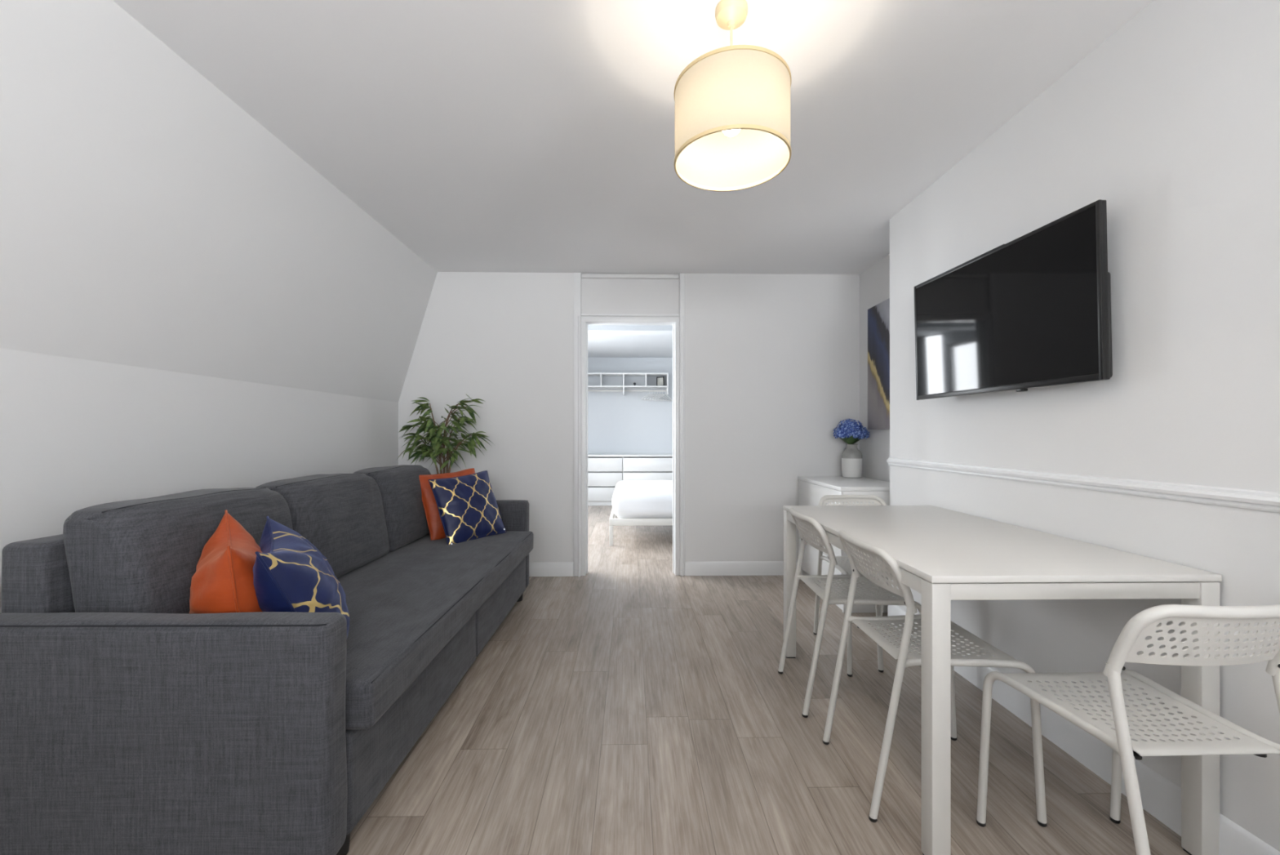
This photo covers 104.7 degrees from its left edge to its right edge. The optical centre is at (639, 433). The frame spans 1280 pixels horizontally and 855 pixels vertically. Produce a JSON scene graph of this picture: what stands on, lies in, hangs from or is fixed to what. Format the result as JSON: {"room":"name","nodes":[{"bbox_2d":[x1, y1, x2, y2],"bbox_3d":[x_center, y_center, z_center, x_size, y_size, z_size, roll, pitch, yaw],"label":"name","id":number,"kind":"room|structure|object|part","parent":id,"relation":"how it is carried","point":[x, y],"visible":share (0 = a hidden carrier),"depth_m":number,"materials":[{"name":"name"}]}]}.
{"room":"living room","nodes":[
{"label":"living room","id":0,"kind":"room"},
{"bbox_2d":[0,0,437,612],"bbox_3d":[-1.734,-0.075,0.878,0.422,2.370,5.919,0,0,-1],"label":"wall","id":1,"kind":"structure","parent":0,"point":[187,303],"depth_m":1.78,"materials":[{"name":"paint"}]},
{"bbox_2d":[398,271,859,575],"bbox_3d":[-0.073,-0.075,3.918,3.854,2.370,0.100,0,0,-1],"label":"wall","id":2,"kind":"structure","parent":0,"point":[772,361],"depth_m":3.88,"materials":[{"name":"paint"}]},
{"bbox_2d":[528,561,573,576],"bbox_3d":[-1.199,1.056,3.840,1.360,0.108,0.015,0,0,-1],"label":"baseboard","id":3,"kind":"structure","parent":2,"relation":"attached to","point":[536,568],"depth_m":3.84,"materials":[{"name":"white wood"}]},
{"bbox_2d":[573,272,581,576],"bbox_3d":[-0.490,-0.074,3.848,0.056,2.369,0.025,0,0,-1],"label":"trim","id":4,"kind":"structure","parent":2,"relation":"attached to","point":[577,276],"depth_m":3.85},
{"bbox_2d":[581,315,679,575],"bbox_3d":[-0.076,0.093,3.926,0.772,2.033,0.124,0,0,-1],"label":"trim","id":5,"kind":"structure","parent":2,"relation":"attached to","point":[585,320],"depth_m":3.87,"materials":[{"name":"white wood"}]},
{"bbox_2d":[581,273,679,278],"bbox_3d":[-0.075,-1.242,3.885,0.770,0.035,0.022,0,0,-1],"label":"trim","id":6,"kind":"structure","parent":2,"relation":"attached to","point":[583,275],"depth_m":3.88,"materials":[{"name":"paint"}]},
{"bbox_2d":[581,313,679,316],"bbox_3d":[-0.075,-0.932,3.880,0.770,0.016,0.032,0,0,-1],"label":"trim","id":7,"kind":"structure","parent":2,"relation":"attached to","point":[582,314],"depth_m":3.87,"materials":[{"name":"white wood"}]},
{"bbox_2d":[680,273,684,575],"bbox_3d":[0.331,-0.074,3.864,0.039,2.369,0.023,0,0,-1],"label":"trim","id":8,"kind":"structure","parent":2,"relation":"attached to","point":[682,275],"depth_m":3.86,"materials":[{"name":"white wood"}]},
{"bbox_2d":[684,560,797,575],"bbox_3d":[1.043,1.056,3.881,1.383,0.108,0.015,0,0,-1],"label":"baseboard","id":9,"kind":"structure","parent":2,"relation":"attached to","point":[710,567],"depth_m":3.87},
{"bbox_2d":[587,357,672,453],"bbox_3d":[-0.049,-0.075,8.191,4.500,2.370,0.100,0,0,-1],"label":"wall","id":10,"kind":"structure","parent":0,"point":[618,423],"depth_m":8.14,"materials":[{"name":"paint"}]},
{"bbox_2d":[587,372,668,395],"bbox_3d":[-0.448,-0.802,7.990,1.795,0.340,0.283,0,0,-1],"label":"wall shelf","id":11,"kind":"object","parent":10,"relation":"attached to","point":[595,380],"visible":0.59,"depth_m":8.09,"materials":[{"name":"white paint"}]},
{"bbox_3d":[-0.450,-0.860,8.126,1.795,0.184,0.010,0,0,-1],"label":"panel","id":12,"kind":"part","parent":11,"relation":"part of","materials":[{"name":"paint"}]},
{"bbox_3d":[-0.447,-0.695,7.963,1.795,0.021,0.021,0,0,-1],"label":"rail","id":13,"kind":"part","parent":11,"relation":"part of","materials":[{"name":"white wood"}]},
{"bbox_2d":[652,389,666,400],"bbox_3d":[0.323,-0.625,7.977,0.015,0.174,0.420,0,0,37],"label":"clothes hanger","id":14,"kind":"object","parent":11,"relation":"hanging from","point":[660,389],"visible":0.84,"depth_m":7.97,"materials":[{"name":"white paint"}]},
{"bbox_2d":[656,376,664,385],"bbox_3d":[0.330,-0.847,7.994,0.132,0.165,0.047,0,0,13],"label":"picture frame","id":15,"kind":"object","parent":11,"relation":"on","point":[660,380],"visible":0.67,"depth_m":7.99,"materials":[{"name":"black plastic"}]},
{"bbox_2d":[654,389,669,400],"bbox_3d":[0.365,-0.625,7.978,0.015,0.174,0.420,0,0,37],"label":"clothes hanger","id":16,"kind":"object","parent":11,"relation":"hanging from","point":[662,389],"visible":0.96,"depth_m":7.97,"materials":[{"name":"white paint"}]},
{"bbox_2d":[657,393,672,400],"bbox_3d":[0.407,-0.625,7.979,0.015,0.174,0.420,0,0,37],"label":"clothes hanger","id":17,"kind":"object","parent":11,"relation":"hanging from","point":[664,393],"visible":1,"depth_m":7.98,"materials":[{"name":"white paint"}]},
{"bbox_2d":[112,0,1153,357],"bbox_3d":[0.045,-1.310,3.026,5.000,0.100,10.550,0,0,-1],"label":"ceiling","id":18,"kind":"structure","parent":0,"point":[483,135],"depth_m":1.91,"materials":[{"name":"paint"}]},
{"bbox_2d":[587,324,672,334],"bbox_3d":[0.004,-1.175,5.311,4.300,0.170,0.220,0,0,-1],"label":"trim","id":19,"kind":"structure","parent":18,"relation":"attached to","point":[592,329],"depth_m":5.21,"materials":[{"name":"paint"}]},
{"bbox_2d":[673,0,791,191],"bbox_3d":[0.272,-1.032,1.465,0.341,0.457,0.341,0,0,-1],"label":"pendant lamp","id":20,"kind":"object","parent":18,"relation":"hanging from","point":[732,103],"visible":1,"depth_m":1.36,"materials":[{"name":"fabric"}]},
{"bbox_3d":[0.272,-0.926,1.465,0.060,0.080,0.060,0,0,-1],"label":"light bulb","id":21,"kind":"part","parent":20,"relation":"part of","materials":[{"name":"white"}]},
{"bbox_3d":[0.272,-1.100,1.465,0.008,0.230,0.007,0,0,-1],"label":"cord","id":22,"kind":"part","parent":20,"relation":"part of","materials":[{"name":"plastic"}]},
{"bbox_2d":[346,505,1189,854],"bbox_3d":[0.045,1.150,3.026,5.000,0.080,10.550,0,0,-1],"label":"floor","id":23,"kind":"structure","parent":0,"point":[628,705],"depth_m":1.75,"materials":[{"name":"laminate"}]},
{"bbox_2d":[0,464,533,854],"bbox_3d":[-1.193,0.652,2.310,0.971,0.916,2.255,0,0,0],"label":"sofa","id":24,"kind":"object","parent":23,"relation":"on","point":[133,722],"visible":0.88,"depth_m":1.20,"materials":[{"name":"grey fabric"}]},
{"bbox_3d":[-1.614,0.535,2.307,0.128,0.503,2.056,0,0,0],"label":"backrest","id":25,"kind":"part","parent":24,"relation":"part of","materials":[{"name":"grey fabric"}]},
{"bbox_3d":[-1.211,0.757,1.234,0.920,0.608,0.104,0,0,0],"label":"arm","id":26,"kind":"part","parent":24,"relation":"part of"},
{"bbox_2d":[62,487,293,613],"bbox_3d":[-1.445,0.419,1.642,0.274,0.448,0.641,0,0,0],"label":"cushion","id":27,"kind":"object","parent":24,"relation":"on","point":[137,555],"depth_m":1.37,"materials":[{"name":"grey fabric"}]},
{"bbox_2d":[189,509,262,613],"bbox_3d":[-1.191,0.478,1.458,0.451,0.468,0.226,0,0,41],"label":"throw pillow","id":28,"kind":"object","parent":24,"relation":"on","point":[222,581],"visible":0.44,"depth_m":1.31,"materials":[{"name":"orange fabric"}]},
{"bbox_2d":[253,515,350,636],"bbox_3d":[-1.055,0.488,1.532,0.273,0.430,0.428,0,0,-44],"label":"throw pillow","id":29,"kind":"object","parent":24,"relation":"on","point":[291,574],"visible":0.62,"depth_m":1.40,"materials":[{"name":"blue fabric"}]},
{"bbox_2d":[256,472,389,577],"bbox_3d":[-1.450,0.418,2.307,0.274,0.448,0.677,0,0,0],"label":"cushion","id":30,"kind":"object","parent":24,"relation":"on","point":[344,516],"depth_m":2.23,"materials":[{"name":"grey fabric"}]},
{"bbox_2d":[352,464,431,551],"bbox_3d":[-1.454,0.419,2.991,0.276,0.447,0.677,0,0,0],"label":"cushion","id":31,"kind":"object","parent":24,"relation":"on","point":[399,486],"depth_m":2.80,"materials":[{"name":"grey fabric"}]},
{"bbox_3d":[-0.788,0.920,1.798,0.059,0.273,1.017,0,0,0],"label":"panel","id":32,"kind":"part","parent":24,"relation":"part of","materials":[{"name":"grey fabric"}]},
{"bbox_2d":[337,530,533,728],"bbox_3d":[-1.143,0.711,2.309,0.872,0.144,2.042,0,0,0],"label":"seat cushion","id":33,"kind":"object","parent":24,"relation":"on","point":[405,603],"depth_m":1.91,"materials":[{"name":"grey fabric"}]},
{"bbox_2d":[418,467,475,540],"bbox_3d":[-1.203,0.450,3.194,0.205,0.430,0.453,0,0,35],"label":"throw pillow","id":34,"kind":"object","parent":24,"relation":"on","point":[436,529],"visible":0.37,"depth_m":3.04,"materials":[{"name":"orange fabric"}]},
{"bbox_2d":[428,470,506,544],"bbox_3d":[-1.066,0.454,3.073,0.216,0.425,0.441,0,0,31],"label":"throw pillow","id":35,"kind":"object","parent":24,"relation":"on","point":[468,508],"visible":0.94,"depth_m":3.00,"materials":[{"name":"blue fabric"}]},
{"bbox_3d":[-0.794,0.920,2.825,0.059,0.273,1.016,0,0,0],"label":"panel","id":36,"kind":"part","parent":24,"relation":"part of","materials":[{"name":"grey fabric"}]},
{"bbox_3d":[-1.224,0.757,3.384,0.920,0.609,0.106,0,0,0],"label":"arm","id":37,"kind":"part","parent":24,"relation":"part of"},
{"bbox_2d":[396,394,494,474],"bbox_3d":[-1.415,0.415,3.599,0.732,1.390,0.347,0,0,-1],"label":"bamboo plant","id":38,"kind":"object","parent":23,"relation":"on","point":[435,436],"visible":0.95,"depth_m":3.57,"materials":[{"name":"green plant"}]},
{"bbox_3d":[-1.530,0.454,3.594,0.186,0.912,0.021,0,0,-13],"label":"stem","id":39,"kind":"part","parent":38,"relation":"part of","materials":[{"name":"green plant"}]},
{"bbox_3d":[-1.496,0.342,3.625,0.095,1.136,0.023,0,0,-18],"label":"stem","id":40,"kind":"part","parent":38,"relation":"part of","materials":[{"name":"green plant"}]},
{"bbox_3d":[-1.398,0.346,3.620,0.129,1.128,0.031,0,0,21],"label":"stem","id":41,"kind":"part","parent":38,"relation":"part of","materials":[{"name":"green plant"}]},
{"bbox_3d":[-1.386,0.392,3.653,0.113,1.037,0.026,0,0,-1],"label":"stem","id":42,"kind":"part","parent":38,"relation":"part of","materials":[{"name":"green plant"}]},
{"bbox_3d":[-1.323,0.459,3.600,0.218,0.903,0.021,0,0,9],"label":"stem","id":43,"kind":"part","parent":38,"relation":"part of","materials":[{"name":"green plant"}]},
{"bbox_2d":[587,453,672,505],"bbox_3d":[-0.233,0.718,7.896,1.784,0.784,0.477,0,0,-1],"label":"dresser","id":44,"kind":"object","parent":23,"relation":"on","point":[605,471],"visible":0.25,"depth_m":7.66,"materials":[{"name":"white paint"}]},
{"bbox_3d":[-0.699,0.935,7.865,0.842,0.213,0.428,0,0,-1],"label":"drawer","id":45,"kind":"part","parent":44,"relation":"part of","materials":[{"name":"white paint"}]},
{"bbox_3d":[-0.699,0.479,7.865,0.842,0.213,0.428,0,0,-1],"label":"drawer","id":46,"kind":"part","parent":44,"relation":"part of","materials":[{"name":"white paint"}]},
{"bbox_3d":[-0.699,0.708,7.865,0.842,0.213,0.428,0,0,-1],"label":"drawer","id":47,"kind":"part","parent":44,"relation":"part of","materials":[{"name":"white paint"}]},
{"bbox_3d":[-0.233,0.340,7.896,1.784,0.028,0.477,0,0,-1],"label":"panel","id":48,"kind":"part","parent":44,"relation":"part of","materials":[{"name":"white paint"}]},
{"bbox_3d":[0.193,0.479,7.881,0.922,0.213,0.428,0,0,-1],"label":"drawer","id":49,"kind":"part","parent":44,"relation":"part of","materials":[{"name":"white paint"}]},
{"bbox_3d":[0.193,0.708,7.881,0.922,0.213,0.428,0,0,-1],"label":"drawer","id":50,"kind":"part","parent":44,"relation":"part of","materials":[{"name":"white paint"}]},
{"bbox_2d":[608,509,672,545],"bbox_3d":[0.683,0.880,5.618,2.000,0.459,1.420,0,0,-1],"label":"bed","id":51,"kind":"object","parent":23,"relation":"on","point":[622,520],"visible":0.14,"depth_m":4.90,"materials":[{"name":"white wood"}]},
{"bbox_3d":[-0.287,1.010,4.908,0.035,0.200,0.035,0,0,-1],"label":"leg","id":52,"kind":"part","parent":51,"relation":"part of","materials":[{"name":"white wood"}]},
{"bbox_3d":[0.683,0.876,5.618,2.000,0.068,1.420,0,0,-1],"label":"frame","id":53,"kind":"part","parent":51,"relation":"part of","materials":[{"name":"white wood"}]},
{"bbox_2d":[612,480,672,516],"bbox_3d":[0.691,0.709,5.618,1.984,0.258,1.451,0,0,-1],"label":"duvet","id":54,"kind":"object","parent":51,"relation":"on","point":[635,498],"visible":0.35,"depth_m":4.91,"materials":[{"name":"white fabric"}]},
{"bbox_3d":[0.703,0.755,5.619,1.900,0.208,1.350,0,0,-1],"label":"mattress","id":55,"kind":"part","parent":51,"relation":"part of","materials":[{"name":"white fabric"}]},
{"bbox_2d":[797,475,889,612],"bbox_3d":[1.478,0.720,3.457,0.480,0.780,0.786,0,0,-1],"label":"cabinet","id":56,"kind":"object","parent":23,"relation":"on","point":[811,489],"visible":0.33,"depth_m":3.33,"materials":[{"name":"white paint"}]},
{"bbox_3d":[1.464,0.470,3.457,0.446,0.224,0.780,0,0,-1],"label":"drawer","id":57,"kind":"part","parent":56,"relation":"part of","materials":[{"name":"white paint"}]},
{"bbox_3d":[1.464,0.696,3.457,0.446,0.224,0.780,0,0,-1],"label":"drawer","id":58,"kind":"part","parent":56,"relation":"part of","materials":[{"name":"white paint"}]},
{"bbox_3d":[1.464,0.923,3.457,0.446,0.224,0.780,0,0,-1],"label":"drawer","id":59,"kind":"part","parent":56,"relation":"part of","materials":[{"name":"white paint"}]},
{"bbox_3d":[1.478,0.343,3.457,0.480,0.025,0.786,0,0,-1],"label":"panel","id":60,"kind":"part","parent":56,"relation":"part of","materials":[{"name":"white paint"}]},
{"bbox_2d":[841,444,862,477],"bbox_3d":[1.610,0.203,3.750,0.145,0.252,0.145,0,0,-1],"label":"vase","id":61,"kind":"object","parent":56,"relation":"on","point":[851,456],"visible":0.98,"depth_m":3.69,"materials":[{"name":"white ceramic"}]},
{"bbox_2d":[833,418,869,444],"bbox_3d":[1.602,0.059,3.740,0.241,0.352,0.235,0,0,39],"label":"hydrangea","id":62,"kind":"object","parent":61,"relation":"in","point":[848,431],"visible":1,"depth_m":3.69,"materials":[{"name":"blue plant"}]},
{"bbox_2d":[777,507,921,717],"bbox_3d":[0.887,0.723,2.113,0.495,0.775,0.414,0,0,1],"label":"dining chair","id":63,"kind":"object","parent":23,"relation":"on","point":[825,591],"visible":0.91,"depth_m":2.05,"materials":[{"name":"white metal"}]},
{"bbox_3d":[0.707,0.795,2.294,0.130,0.622,0.023,0,0,-1],"label":"leg","id":64,"kind":"part","parent":63,"relation":"part of","materials":[{"name":"white metal"}]},
{"bbox_3d":[0.718,0.414,2.115,0.084,0.129,0.344,0,0,1],"label":"backrest","id":65,"kind":"part","parent":63,"relation":"part of","materials":[{"name":"white plastic"}]},
{"bbox_3d":[0.719,0.425,2.115,0.113,0.180,0.384,0,0,1],"label":"frame","id":66,"kind":"part","parent":63,"relation":"part of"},
{"bbox_3d":[0.703,0.795,1.937,0.130,0.622,0.023,0,0,3],"label":"leg","id":67,"kind":"part","parent":63,"relation":"part of","materials":[{"name":"white metal"}]},
{"bbox_3d":[0.932,0.876,2.289,0.410,0.456,0.040,0,0,-2],"label":"leg","id":68,"kind":"part","parent":63,"relation":"part of","materials":[{"name":"white metal"}]},
{"bbox_3d":[0.916,0.671,2.113,0.372,0.032,0.396,0,0,1],"label":"seat","id":69,"kind":"part","parent":63,"relation":"part of","materials":[{"name":"white plastic"}]},
{"bbox_3d":[0.928,0.876,1.936,0.410,0.456,0.040,0,0,4],"label":"leg","id":70,"kind":"part","parent":63,"relation":"part of","materials":[{"name":"white metal"}]},
{"bbox_2d":[813,494,892,676],"bbox_3d":[1.155,0.723,2.506,0.414,0.775,0.495,0,0,-1],"label":"dining chair","id":71,"kind":"object","parent":23,"relation":"on","point":[842,566],"visible":0.3,"depth_m":2.69,"materials":[{"name":"white metal"}]},
{"bbox_3d":[0.973,0.795,2.685,0.023,0.622,0.130,0,0,1],"label":"leg","id":72,"kind":"part","parent":71,"relation":"part of","materials":[{"name":"white metal"}]},
{"bbox_3d":[0.979,0.876,2.460,0.040,0.456,0.410,0,0,2],"label":"leg","id":73,"kind":"part","parent":71,"relation":"part of","materials":[{"name":"white metal"}]},
{"bbox_3d":[1.152,0.414,2.675,0.344,0.129,0.084,0,0,-1],"label":"backrest","id":74,"kind":"part","parent":71,"relation":"part of","materials":[{"name":"white plastic"}]},
{"bbox_3d":[1.151,0.425,2.674,0.384,0.180,0.113,0,0,-1],"label":"frame","id":75,"kind":"part","parent":71,"relation":"part of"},
{"bbox_3d":[1.155,0.671,2.477,0.396,0.032,0.372,0,0,-1],"label":"seat","id":76,"kind":"part","parent":71,"relation":"part of","materials":[{"name":"white plastic"}]},
{"bbox_3d":[1.330,0.795,2.691,0.023,0.622,0.130,0,0,-3],"label":"leg","id":77,"kind":"part","parent":71,"relation":"part of","materials":[{"name":"white metal"}]},
{"bbox_2d":[822,529,1047,826],"bbox_3d":[0.906,0.723,1.598,0.495,0.775,0.414,0,0,0],"label":"dining chair","id":78,"kind":"object","parent":23,"relation":"on","point":[905,658],"visible":0.77,"depth_m":1.48,"materials":[{"name":"white metal"}]},
{"bbox_3d":[0.722,0.795,1.775,0.130,0.622,0.023,0,0,-3],"label":"leg","id":79,"kind":"part","parent":78,"relation":"part of","materials":[{"name":"white metal"}]},
{"bbox_3d":[0.736,0.414,1.596,0.084,0.129,0.344,0,0,0],"label":"backrest","id":80,"kind":"part","parent":78,"relation":"part of","materials":[{"name":"white plastic"}]},
{"bbox_3d":[0.737,0.425,1.596,0.113,0.180,0.384,0,0,0],"label":"frame","id":81,"kind":"part","parent":78,"relation":"part of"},
{"bbox_3d":[0.725,0.795,1.418,0.130,0.622,0.023,0,0,2],"label":"leg","id":82,"kind":"part","parent":78,"relation":"part of","materials":[{"name":"white metal"}]},
{"bbox_3d":[0.947,0.876,1.775,0.410,0.456,0.040,0,0,-3],"label":"leg","id":83,"kind":"part","parent":78,"relation":"part of","materials":[{"name":"white metal"}]},
{"bbox_3d":[0.934,0.671,1.598,0.372,0.032,0.396,0,0,0],"label":"seat","id":84,"kind":"part","parent":78,"relation":"part of","materials":[{"name":"white plastic"}]},
{"bbox_3d":[0.950,0.876,1.421,0.410,0.456,0.040,0,0,2],"label":"leg","id":85,"kind":"part","parent":78,"relation":"part of","materials":[{"name":"white metal"}]},
{"bbox_2d":[782,505,1222,854],"bbox_3d":[1.110,0.736,1.881,0.756,0.748,1.234,0,0,-1],"label":"dining table","id":86,"kind":"object","parent":23,"relation":"on","point":[944,555],"visible":0.84,"depth_m":1.29,"materials":[{"name":"plastic"}]},
{"bbox_3d":[0.748,0.743,2.465,0.049,0.722,0.049,0,0,-1],"label":"leg","id":87,"kind":"part","parent":86,"relation":"part of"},
{"bbox_3d":[0.769,0.743,1.284,0.049,0.722,0.049,0,0,-1],"label":"leg","id":88,"kind":"part","parent":86,"relation":"part of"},
{"bbox_3d":[1.472,0.743,1.296,0.049,0.722,0.049,0,0,-1],"label":"leg","id":89,"kind":"part","parent":86,"relation":"part of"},
{"bbox_2d":[976,604,1279,854],"bbox_3d":[1.173,0.723,1.173,0.414,0.775,0.495,0,0,-2],"label":"dining chair","id":90,"kind":"object","parent":23,"relation":"on","point":[1131,639],"visible":1,"depth_m":1.04,"materials":[{"name":"white metal"}]},
{"bbox_3d":[0.995,0.876,1.211,0.040,0.456,0.410,0,0,-5],"label":"leg","id":91,"kind":"part","parent":90,"relation":"part of","materials":[{"name":"white metal"}]},
{"bbox_3d":[1.000,0.795,0.986,0.023,0.622,0.130,0,0,-4],"label":"leg","id":92,"kind":"part","parent":90,"relation":"part of","materials":[{"name":"white metal"}]},
{"bbox_3d":[1.172,0.671,1.202,0.396,0.032,0.372,0,0,-2],"label":"seat","id":93,"kind":"part","parent":90,"relation":"part of","materials":[{"name":"white plastic"}]},
{"bbox_3d":[1.178,0.425,1.005,0.384,0.180,0.113,0,0,-2],"label":"frame","id":94,"kind":"part","parent":90,"relation":"part of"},
{"bbox_3d":[1.350,0.876,1.220,0.057,0.456,0.410,0,0,-2],"label":"leg","id":95,"kind":"part","parent":90,"relation":"part of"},
{"bbox_3d":[1.178,0.414,1.003,0.344,0.129,0.084,0,0,-2],"label":"backrest","id":96,"kind":"part","parent":90,"relation":"part of","materials":[{"name":"white plastic"}]},
{"bbox_3d":[1.357,0.795,0.996,0.023,0.622,0.130,0,0,0],"label":"leg","id":97,"kind":"part","parent":90,"relation":"part of","materials":[{"name":"white metal"}]},
{"bbox_2d":[859,253,889,481],"bbox_3d":[1.795,-0.075,3.343,0.100,2.370,1.119,0,0,-1],"label":"wall","id":98,"kind":"structure","parent":0,"point":[874,282],"depth_m":3.71,"materials":[{"name":"paint"}]},
{"bbox_2d":[867,297,889,429],"bbox_3d":[1.729,-0.484,3.407,0.026,0.900,0.600,0,0,-1],"label":"painting","id":99,"kind":"object","parent":98,"relation":"attached to","point":[878,316],"visible":0.49,"depth_m":3.53,"materials":[{"name":"fabric"}]},
{"bbox_2d":[889,0,1279,851],"bbox_3d":[1.705,-0.075,0.401,0.386,2.370,5.040,0,0,-1],"label":"wall","id":100,"kind":"structure","parent":0,"point":[1172,122],"depth_m":1.45,"materials":[{"name":"paint"}]},
{"bbox_2d":[914,200,1112,399],"bbox_3d":[1.428,-0.440,1.970,0.093,0.566,0.908,-1,0,-4],"label":"television","id":101,"kind":"object","parent":100,"relation":"attached to","point":[1033,309],"visible":1,"depth_m":1.80,"materials":[{"name":"black plastic"}]},
{"bbox_2d":[886,457,1279,512],"bbox_3d":[1.507,0.162,0.449,0.022,0.047,4.922,0,0,-1],"label":"trim","id":102,"kind":"structure","parent":100,"relation":"attached to","point":[1233,497],"depth_m":1.51,"materials":[{"name":"white wood"}]},
{"bbox_2d":[887,604,1279,854],"bbox_3d":[1.516,1.048,0.448,0.014,0.125,4.940,0,0,-1],"label":"baseboard","id":103,"kind":"structure","parent":100,"relation":"attached to","point":[1161,797],"depth_m":1.59,"materials":[{"name":"white paint"}]}
]}

